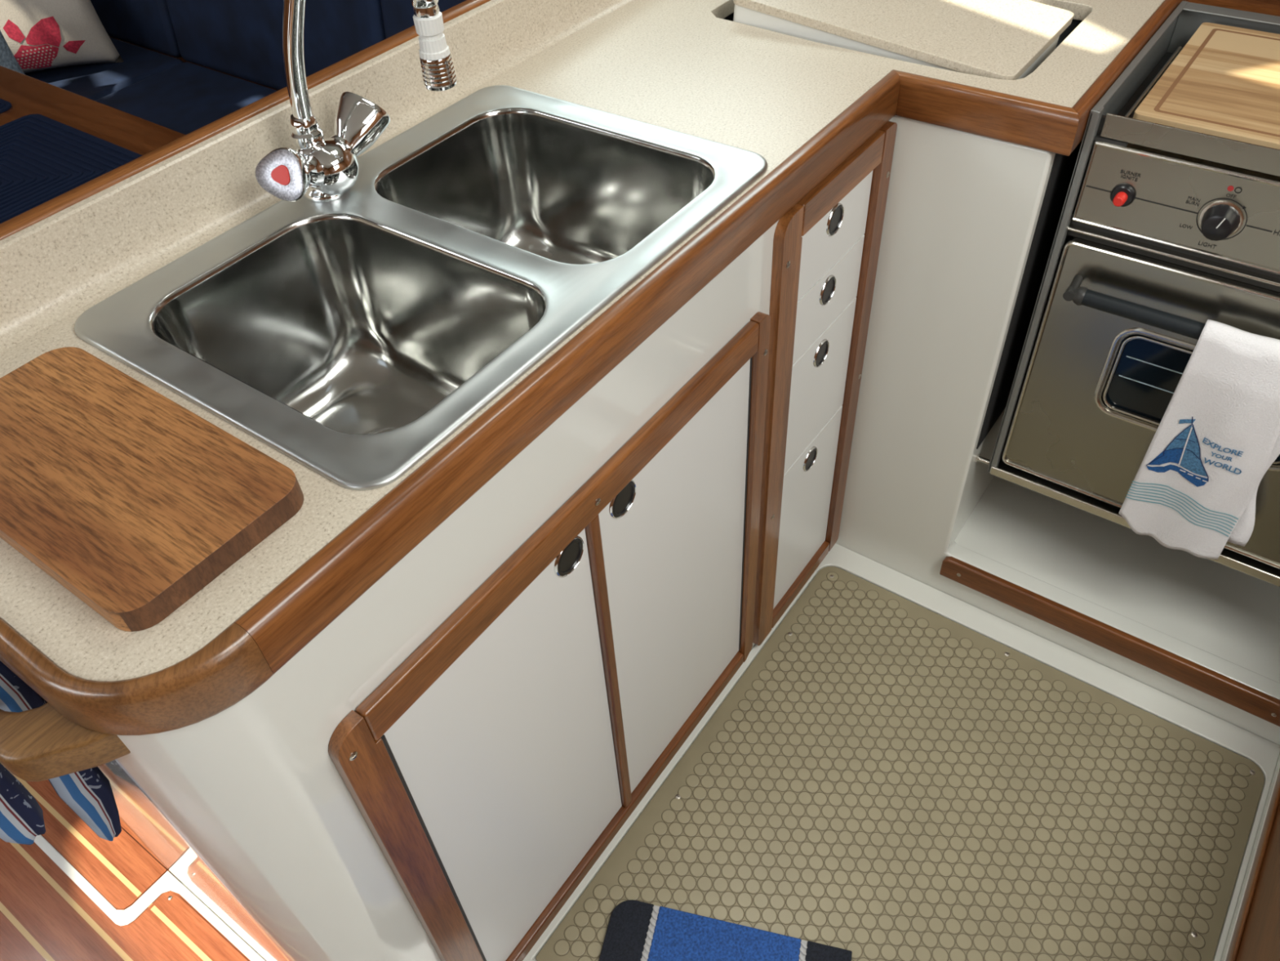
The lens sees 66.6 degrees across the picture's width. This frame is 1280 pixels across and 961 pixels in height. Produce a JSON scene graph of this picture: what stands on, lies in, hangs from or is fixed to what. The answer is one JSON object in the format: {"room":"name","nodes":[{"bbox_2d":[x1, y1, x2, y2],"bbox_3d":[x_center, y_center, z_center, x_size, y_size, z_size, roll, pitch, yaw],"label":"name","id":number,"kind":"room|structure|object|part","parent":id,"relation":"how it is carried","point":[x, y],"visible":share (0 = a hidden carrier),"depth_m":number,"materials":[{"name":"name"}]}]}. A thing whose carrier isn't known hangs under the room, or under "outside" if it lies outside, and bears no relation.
{"room":"ship interior","nodes":[
{"label":"ship interior","id":0,"kind":"room"},
{"bbox_2d":[119,815,177,878],"bbox_3d":[-0.227,-0.208,1.592,0.028,0.858,1.649,25,52,26],"label":"trim","id":1,"kind":"structure","parent":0,"point":[122,820],"depth_m":1.36,"materials":[{"name":"brown wood"}]},
{"bbox_2d":[46,220,778,960],"bbox_3d":[-0.176,0.062,1.338,0.481,0.832,1.104,25,52,26],"label":"wall","id":2,"kind":"structure","parent":0,"point":[247,804],"depth_m":0.84,"materials":[{"name":"white paint"}]},
{"bbox_2d":[0,702,130,781],"bbox_3d":[-0.541,0.129,0.734,0.435,0.035,0.074,18,49,21],"label":"towel rail","id":3,"kind":"object","parent":2,"relation":"attached to","point":[39,744],"visible":0.58,"depth_m":0.66,"materials":[{"name":"brown wood"}]},
{"bbox_2d":[0,762,45,844],"bbox_3d":[-0.515,0.219,0.758,0.057,0.211,0.035,-27,50,-21],"label":"towel","id":4,"kind":"object","parent":3,"relation":"hanging from","point":[21,816],"depth_m":0.80,"materials":[{"name":"blue fabric"}]},
{"bbox_2d":[0,660,121,844],"bbox_3d":[-0.500,0.229,0.786,0.093,0.264,0.042,-25,49,-20],"label":"towel","id":5,"kind":"object","parent":3,"relation":"hanging from","point":[88,793],"visible":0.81,"depth_m":0.81,"materials":[{"name":"blue fabric"}]},
{"bbox_2d":[0,0,632,352],"bbox_3d":[-0.207,-0.547,1.254,0.039,0.094,1.715,25,52,26],"label":"backsplash","id":6,"kind":"structure","parent":2,"relation":"attached to","point":[55,266],"depth_m":1.02,"materials":[{"name":"beige laminate"}]},
{"bbox_2d":[328,311,770,960],"bbox_3d":[-0.031,0.246,1.199,0.015,0.688,0.683,25,52,26],"label":"base cabinet","id":7,"kind":"object","parent":2,"relation":"attached to","point":[483,770],"visible":1,"depth_m":1.11,"materials":[{"name":"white wood"}]},
{"bbox_3d":[-0.126,0.343,1.121,0.003,0.616,0.288,25,52,26],"label":"door","id":8,"kind":"part","parent":7,"relation":"part of","materials":[{"name":"white laminate"}]},
{"bbox_3d":[-0.046,0.016,0.973,0.013,0.042,0.623,25,52,26],"label":"frame rail","id":9,"kind":"part","parent":7,"relation":"part of","materials":[{"name":"brown wood"}]},
{"bbox_3d":[-0.072,0.076,0.985,0.006,0.047,0.047,25,52,26],"label":"latch pull","id":10,"kind":"part","parent":7,"relation":"part of","materials":[{"name":"silver metal"}]},
{"bbox_3d":[-0.019,0.019,1.034,0.006,0.047,0.047,25,52,26],"label":"latch pull","id":11,"kind":"part","parent":7,"relation":"part of","materials":[{"name":"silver metal"}]},
{"bbox_3d":[-0.012,0.474,1.438,0.013,0.026,0.616,25,52,26],"label":"frame rail","id":12,"kind":"part","parent":7,"relation":"part of","materials":[{"name":"brown wood"}]},
{"bbox_3d":[0.057,0.154,1.296,0.003,0.616,0.308,25,52,26],"label":"door","id":13,"kind":"part","parent":7,"relation":"part of","materials":[{"name":"white laminate"}]},
{"bbox_2d":[0,0,1186,735],"bbox_3d":[0.055,-0.416,1.121,0.741,0.124,1.716,25,52,26],"label":"countertop","id":14,"kind":"structure","parent":2,"relation":"on","point":[804,106],"depth_m":0.98,"materials":[{"name":"beige stone"}]},
{"bbox_2d":[0,346,303,631],"bbox_3d":[-0.422,-0.008,0.756,0.322,0.021,0.158,25,52,26],"label":"cutting board","id":15,"kind":"object","parent":14,"relation":"on","point":[133,501],"visible":1,"depth_m":0.72,"materials":[{"name":"brown wood"}]},
{"bbox_2d":[254,0,456,202],"bbox_3d":[-0.298,-0.395,0.946,0.178,0.275,0.181,25,52,26],"label":"faucet","id":16,"kind":"object","parent":14,"relation":"on","point":[320,169],"visible":1,"depth_m":0.98,"materials":[{"name":"silver metal"}]},
{"bbox_3d":[-0.279,-0.430,0.944,0.174,0.224,0.020,3,46,7],"label":"spout","id":17,"kind":"part","parent":16,"relation":"part of","materials":[{"name":"silver metal"}]},
{"bbox_2d":[254,91,390,202],"bbox_3d":[-0.331,-0.345,1.035,0.084,0.083,0.181,25,52,26],"label":"handle","id":18,"kind":"object","parent":16,"relation":"on","point":[320,169],"depth_m":1.02,"materials":[{"name":"metal"}]},
{"bbox_3d":[-0.202,-0.450,0.910,0.026,0.031,0.026,25,52,26],"label":"spout","id":19,"kind":"part","parent":16,"relation":"part of","materials":[{"name":"silver metal"}]},
{"bbox_2d":[74,84,768,490],"bbox_3d":[-0.191,-0.179,1.062,0.419,0.203,0.615,25,52,26],"label":"double sink","id":20,"kind":"object","parent":14,"relation":"in","point":[351,335],"visible":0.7,"depth_m":1.05,"materials":[{"name":"silver metal"}]},
{"bbox_3d":[-0.268,-0.088,0.977,0.337,0.203,0.247,25,52,26],"label":"bowl","id":21,"kind":"part","parent":20,"relation":"part of","materials":[{"name":"silver metal"}]},
{"bbox_3d":[-0.101,-0.261,1.137,0.337,0.203,0.249,25,52,26],"label":"bowl","id":22,"kind":"part","parent":20,"relation":"part of","materials":[{"name":"silver metal"}]},
{"bbox_2d":[723,12,1082,48],"bbox_3d":[0.341,-0.548,1.483,0.560,0.277,0.365,25,52,26],"label":"box","id":23,"kind":"object","parent":14,"relation":"in","point":[1075,23],"visible":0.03,"depth_m":1.39,"materials":[{"name":"grey"}]},
{"bbox_2d":[733,0,1074,79],"bbox_3d":[0.358,-0.632,1.350,0.406,0.091,0.236,25,52,26],"label":"lid","id":24,"kind":"object","parent":14,"relation":"on","point":[997,39],"visible":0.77,"depth_m":1.29,"materials":[{"name":"beige laminate"}]},
{"bbox_2d":[522,542,1279,960],"bbox_3d":[0.411,0.533,1.412,0.767,0.006,0.904,25,52,26],"label":"trim","id":25,"kind":"structure","parent":2,"relation":"attached to","point":[1264,753],"depth_m":1.58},
{"bbox_2d":[170,565,1265,960],"bbox_3d":[-0.652,0.402,1.655,4.600,0.050,3.400,25,52,26],"label":"floor","id":26,"kind":"structure","parent":0,"point":[535,957],"depth_m":1.47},
{"bbox_2d":[0,817,263,960],"bbox_3d":[-1.634,0.436,1.652,2.830,0.003,2.180,25,52,26],"label":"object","id":27,"kind":"structure","parent":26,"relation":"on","point":[45,915],"depth_m":1.40,"materials":[{"name":"brown wood"}]},
{"bbox_2d":[5,767,167,909],"bbox_3d":[-1.586,0.194,1.885,2.120,0.003,0.076,25,52,26],"label":"floor hatch","id":28,"kind":"object","parent":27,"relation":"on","point":[121,869],"visible":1,"depth_m":1.47,"materials":[{"name":"brown wood"}]},
{"bbox_2d":[0,66,185,155],"bbox_3d":[-1.171,-0.247,1.790,1.060,0.716,0.625,25,52,26],"label":"table","id":29,"kind":"object","parent":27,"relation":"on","point":[27,95],"visible":0.04,"depth_m":1.64,"materials":[{"name":"brown wood"}]},
{"bbox_2d":[0,98,11,113],"bbox_3d":[-1.331,-0.601,1.643,0.378,0.006,0.380,25,52,26],"label":"placemat","id":30,"kind":"object","parent":29,"relation":"on","point":[5,105],"visible":1,"depth_m":1.66,"materials":[{"name":"blue"}]},
{"bbox_2d":[0,114,142,223],"bbox_3d":[-0.982,-0.437,1.456,0.365,0.006,0.380,25,52,26],"label":"placemat","id":31,"kind":"object","parent":29,"relation":"on","point":[42,158],"visible":0.78,"depth_m":1.50,"materials":[{"name":"blue fabric"}]},
{"bbox_2d":[34,834,265,960],"bbox_3d":[-1.423,0.277,1.792,2.730,0.002,0.090,25,52,26],"label":"frame","id":32,"kind":"object","parent":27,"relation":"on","point":[167,882],"visible":1,"depth_m":1.41,"materials":[{"name":"white metal"}]},
{"bbox_2d":[126,893,248,960],"bbox_3d":[-0.512,0.708,1.298,0.485,0.004,0.072,25,52,26],"label":"floor hatch","id":33,"kind":"object","parent":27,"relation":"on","point":[169,929],"visible":1,"depth_m":1.37,"materials":[{"name":"brown wood"}]},
{"bbox_2d":[24,0,466,134],"bbox_3d":[-1.098,-0.812,2.164,2.300,0.976,1.700,25,52,26],"label":"settee","id":34,"kind":"object","parent":26,"relation":"on","point":[188,65],"visible":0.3,"depth_m":2.28,"materials":[{"name":"blue fabric"}]},
{"bbox_2d":[0,30,25,75],"bbox_3d":[-1.500,-0.910,2.073,0.099,0.340,0.320,29,54,29],"label":"knit pillow","id":35,"kind":"object","parent":34,"relation":"on","point":[7,60],"visible":0.27,"depth_m":2.15,"materials":[{"name":"fabric"}]},
{"bbox_2d":[0,0,124,73],"bbox_3d":[-1.514,-1.153,2.275,0.421,0.411,0.185,-19,47,-15],"label":"throw pillow","id":36,"kind":"object","parent":34,"relation":"on","point":[40,34],"visible":0.93,"depth_m":2.32,"materials":[{"name":"white fabric"}]},
{"bbox_2d":[3,19,25,43],"bbox_3d":[-1.465,-1.050,2.278,0.036,0.052,0.008,-17,47,-13],"label":"print","id":37,"kind":"object","parent":36,"relation":"on","point":[14,30],"depth_m":2.28},
{"bbox_2d":[13,44,58,68],"bbox_3d":[-1.448,-1.012,2.327,0.122,0.065,0.019,-20,47,-16],"label":"print","id":38,"kind":"object","parent":36,"relation":"attached to","point":[27,55],"depth_m":2.32},
{"bbox_2d":[25,16,61,47],"bbox_3d":[-1.411,-1.053,2.301,0.082,0.066,0.008,-22,48,-17],"label":"print","id":39,"kind":"object","parent":36,"relation":"on","point":[40,31],"depth_m":2.30},
{"bbox_2d":[62,40,85,53],"bbox_3d":[-1.358,-1.044,2.346,0.053,0.032,0.003,-26,49,-21],"label":"print","id":40,"kind":"object","parent":36,"relation":"attached to","point":[69,46],"depth_m":2.34},
{"bbox_2d":[24,37,183,100],"bbox_3d":[-1.809,-0.836,2.366,0.848,0.140,1.130,25,52,26],"label":"seat cushion","id":41,"kind":"object","parent":34,"relation":"on","point":[94,82],"depth_m":2.41,"materials":[{"name":"blue fabric"}]},
{"bbox_2d":[90,0,182,57],"bbox_3d":[-1.451,-1.459,2.509,0.828,0.520,0.211,25,52,26],"label":"cushion","id":42,"kind":"object","parent":34,"relation":"on","point":[147,24],"depth_m":2.47,"materials":[{"name":"blue fabric"}]},
{"bbox_2d":[94,62,277,134],"bbox_3d":[-0.726,-0.588,2.045,1.378,0.140,0.530,25,52,26],"label":"seat cushion","id":43,"kind":"object","parent":34,"relation":"on","point":[184,98],"depth_m":2.28,"materials":[{"name":"blue fabric"}]},
{"bbox_2d":[165,0,386,90],"bbox_3d":[-0.799,-1.152,2.159,0.766,0.520,0.211,25,52,26],"label":"cushion","id":44,"kind":"object","parent":34,"relation":"on","point":[242,39],"depth_m":2.22,"materials":[{"name":"blue fabric"}]},
{"bbox_2d":[380,0,466,38],"bbox_3d":[-0.229,-0.884,1.853,0.628,0.520,0.211,25,52,26],"label":"cushion","id":45,"kind":"object","parent":34,"relation":"on","point":[396,15],"depth_m":1.93,"materials":[{"name":"blue fabric"}]},
{"bbox_2d":[535,566,1264,960],"bbox_3d":[0.403,0.544,1.401,0.744,0.005,0.840,25,52,26],"label":"mat","id":46,"kind":"object","parent":26,"relation":"on","point":[887,778],"visible":1,"depth_m":1.45,"materials":[{"name":"rubber"}]},
{"bbox_2d":[598,899,852,960],"bbox_3d":[0.084,0.729,1.230,0.330,0.010,0.340,8,46,12],"label":"rug","id":47,"kind":"object","parent":46,"relation":"on","point":[637,930],"visible":1,"depth_m":1.33,"materials":[{"name":"blue fabric"}]},
{"bbox_2d":[953,152,1054,540],"bbox_3d":[0.659,-0.298,1.574,0.020,0.742,0.535,25,52,26],"label":"wall","id":48,"kind":"structure","parent":0,"point":[980,479],"depth_m":1.65,"materials":[{"name":"white paint"}]},
{"bbox_2d":[976,139,1082,448],"bbox_3d":[0.635,-0.351,1.458,0.002,0.494,0.428,25,52,26],"label":"gap","id":49,"kind":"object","parent":48,"relation":"attached to","point":[1063,166],"depth_m":1.35,"materials":[{"name":"black"}]},
{"bbox_2d":[835,115,1279,745],"bbox_3d":[0.717,-0.014,1.352,0.925,0.833,0.035,25,52,26],"label":"wall partition","id":50,"kind":"structure","parent":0,"point":[962,210],"depth_m":1.46,"materials":[{"name":"white paint"}]},
{"bbox_2d":[752,120,897,645],"bbox_3d":[0.260,-0.089,1.448,0.015,0.808,0.290,25,52,26],"label":"drawer unit","id":51,"kind":"object","parent":50,"relation":"attached to","point":[826,247],"visible":0.97,"depth_m":1.37,"materials":[{"name":"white wood"}]},
{"bbox_3d":[0.281,0.182,1.728,0.013,0.026,0.209,25,52,26],"label":"frame rail","id":52,"kind":"part","parent":51,"relation":"part of","materials":[{"name":"brown wood"}]},
{"bbox_3d":[0.269,0.056,1.605,0.003,0.324,0.207,25,52,26],"label":"drawer","id":53,"kind":"part","parent":51,"relation":"part of","materials":[{"name":"white laminate"}]},
{"bbox_3d":[0.264,-0.034,1.514,0.006,0.043,0.043,25,52,26],"label":"latch pull","id":54,"kind":"part","parent":51,"relation":"part of","materials":[{"name":"silver metal"}]},
{"bbox_3d":[0.256,-0.131,1.417,0.003,0.203,0.207,25,52,26],"label":"drawer","id":55,"kind":"part","parent":51,"relation":"part of","materials":[{"name":"white laminate"}]},
{"bbox_3d":[0.254,-0.179,1.368,0.006,0.043,0.043,25,52,26],"label":"latch pull","id":56,"kind":"part","parent":51,"relation":"part of","materials":[{"name":"silver metal"}]},
{"bbox_3d":[0.249,-0.253,1.294,0.006,0.043,0.043,25,52,26],"label":"latch pull","id":57,"kind":"part","parent":51,"relation":"part of","materials":[{"name":"silver metal"}]},
{"bbox_3d":[0.248,-0.239,1.308,0.003,0.100,0.207,25,52,26],"label":"drawer","id":58,"kind":"part","parent":51,"relation":"part of","materials":[{"name":"white laminate"}]},
{"bbox_3d":[0.243,-0.312,1.234,0.003,0.105,0.207,25,52,26],"label":"drawer","id":59,"kind":"part","parent":51,"relation":"part of","materials":[{"name":"white laminate"}]},
{"bbox_3d":[0.243,-0.327,1.220,0.006,0.043,0.043,25,52,26],"label":"latch pull","id":60,"kind":"part","parent":51,"relation":"part of","materials":[{"name":"silver metal"}]},
{"bbox_3d":[0.243,-0.362,1.179,0.013,0.042,0.212,25,52,26],"label":"frame rail","id":61,"kind":"part","parent":51,"relation":"part of","materials":[{"name":"brown wood"}]},
{"bbox_2d":[939,555,1279,726],"bbox_3d":[0.804,0.278,1.529,0.694,0.046,0.016,25,52,26],"label":"strip","id":62,"kind":"object","parent":50,"relation":"attached to","point":[1264,706],"visible":1,"depth_m":1.54,"materials":[{"name":"brown wood"}]},
{"bbox_2d":[954,475,1279,682],"bbox_3d":[0.954,0.115,1.671,0.720,0.024,0.500,25,52,26],"label":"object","id":63,"kind":"object","parent":50,"relation":"attached to","point":[1229,614],"depth_m":1.62,"materials":[{"name":"white paint"}]},
{"bbox_2d":[974,0,1279,586],"bbox_3d":[0.850,-0.231,1.329,0.555,0.592,0.426,25,52,26],"label":"stove","id":64,"kind":"object","parent":50,"relation":"attached to","point":[1162,231],"visible":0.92,"depth_m":1.25,"materials":[{"name":"grey metal"}]},
{"bbox_3d":[0.656,-0.337,1.448,0.011,0.592,0.392,25,52,26],"label":"panel","id":65,"kind":"part","parent":64,"relation":"part of","materials":[{"name":"grey metal"}]},
{"bbox_2d":[1001,161,1279,568],"bbox_3d":[0.859,-0.208,1.340,0.524,0.508,0.422,25,52,26],"label":"oven","id":66,"kind":"object","parent":64,"relation":"in","point":[1140,258],"depth_m":1.26,"materials":[{"name":"grey metal"}]},
{"bbox_3d":[0.762,-0.277,1.090,0.512,0.102,0.028,25,52,26],"label":"control panel","id":67,"kind":"part","parent":64,"relation":"part of","materials":[{"name":"silver metal"}]},
{"bbox_2d":[1119,319,1279,559],"bbox_3d":[0.754,-0.036,1.269,0.160,0.362,0.046,25,52,26],"label":"dish towel","id":68,"kind":"object","parent":64,"relation":"hanging from","point":[1193,490],"visible":1,"depth_m":1.25,"materials":[{"name":"white fabric"}]},
{"bbox_2d":[1133,22,1279,149],"bbox_3d":[0.854,-0.432,1.134,0.454,0.017,0.318,25,52,26],"label":"board","id":69,"kind":"object","parent":64,"relation":"on","point":[1224,82],"visible":0.86,"depth_m":1.17,"materials":[{"name":"brown wood"}]},
{"bbox_3d":[0.673,-0.302,1.128,0.045,0.045,0.002,25,52,26],"label":"oven knob","id":70,"kind":"part","parent":64,"relation":"part of","materials":[{"name":"black plastic"}]},
{"bbox_3d":[0.974,-0.352,1.429,0.524,0.574,0.028,25,52,26],"label":"panel","id":71,"kind":"part","parent":64,"relation":"part of","materials":[{"name":"grey metal"}]},
{"bbox_2d":[1220,753,1279,960],"bbox_3d":[0.710,0.689,1.225,0.004,0.022,0.955,25,52,26],"label":"trim","id":72,"kind":"structure","parent":50,"relation":"attached to","point":[1234,919],"depth_m":1.36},
{"bbox_2d":[1186,0,1279,16],"bbox_3d":[1.056,-0.336,1.466,0.720,0.910,0.050,25,52,26],"label":"wall","id":73,"kind":"structure","parent":0,"point":[1272,7],"depth_m":1.35,"materials":[{"name":"brown wood"}]},
{"bbox_2d":[1235,800,1279,960],"bbox_3d":[0.737,0.540,1.034,0.090,0.500,0.954,25,52,26],"label":"wooden panel","id":74,"kind":"object","parent":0,"point":[1260,939],"depth_m":1.23,"materials":[{"name":"brown wood"}]},
{"bbox_2d":[1225,768,1279,960],"bbox_3d":[0.708,0.674,1.205,0.005,0.028,0.950,25,52,26],"label":"trim","id":75,"kind":"structure","parent":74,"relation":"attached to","point":[1237,934],"depth_m":1.32,"materials":[{"name":"brown wood"}]}
]}

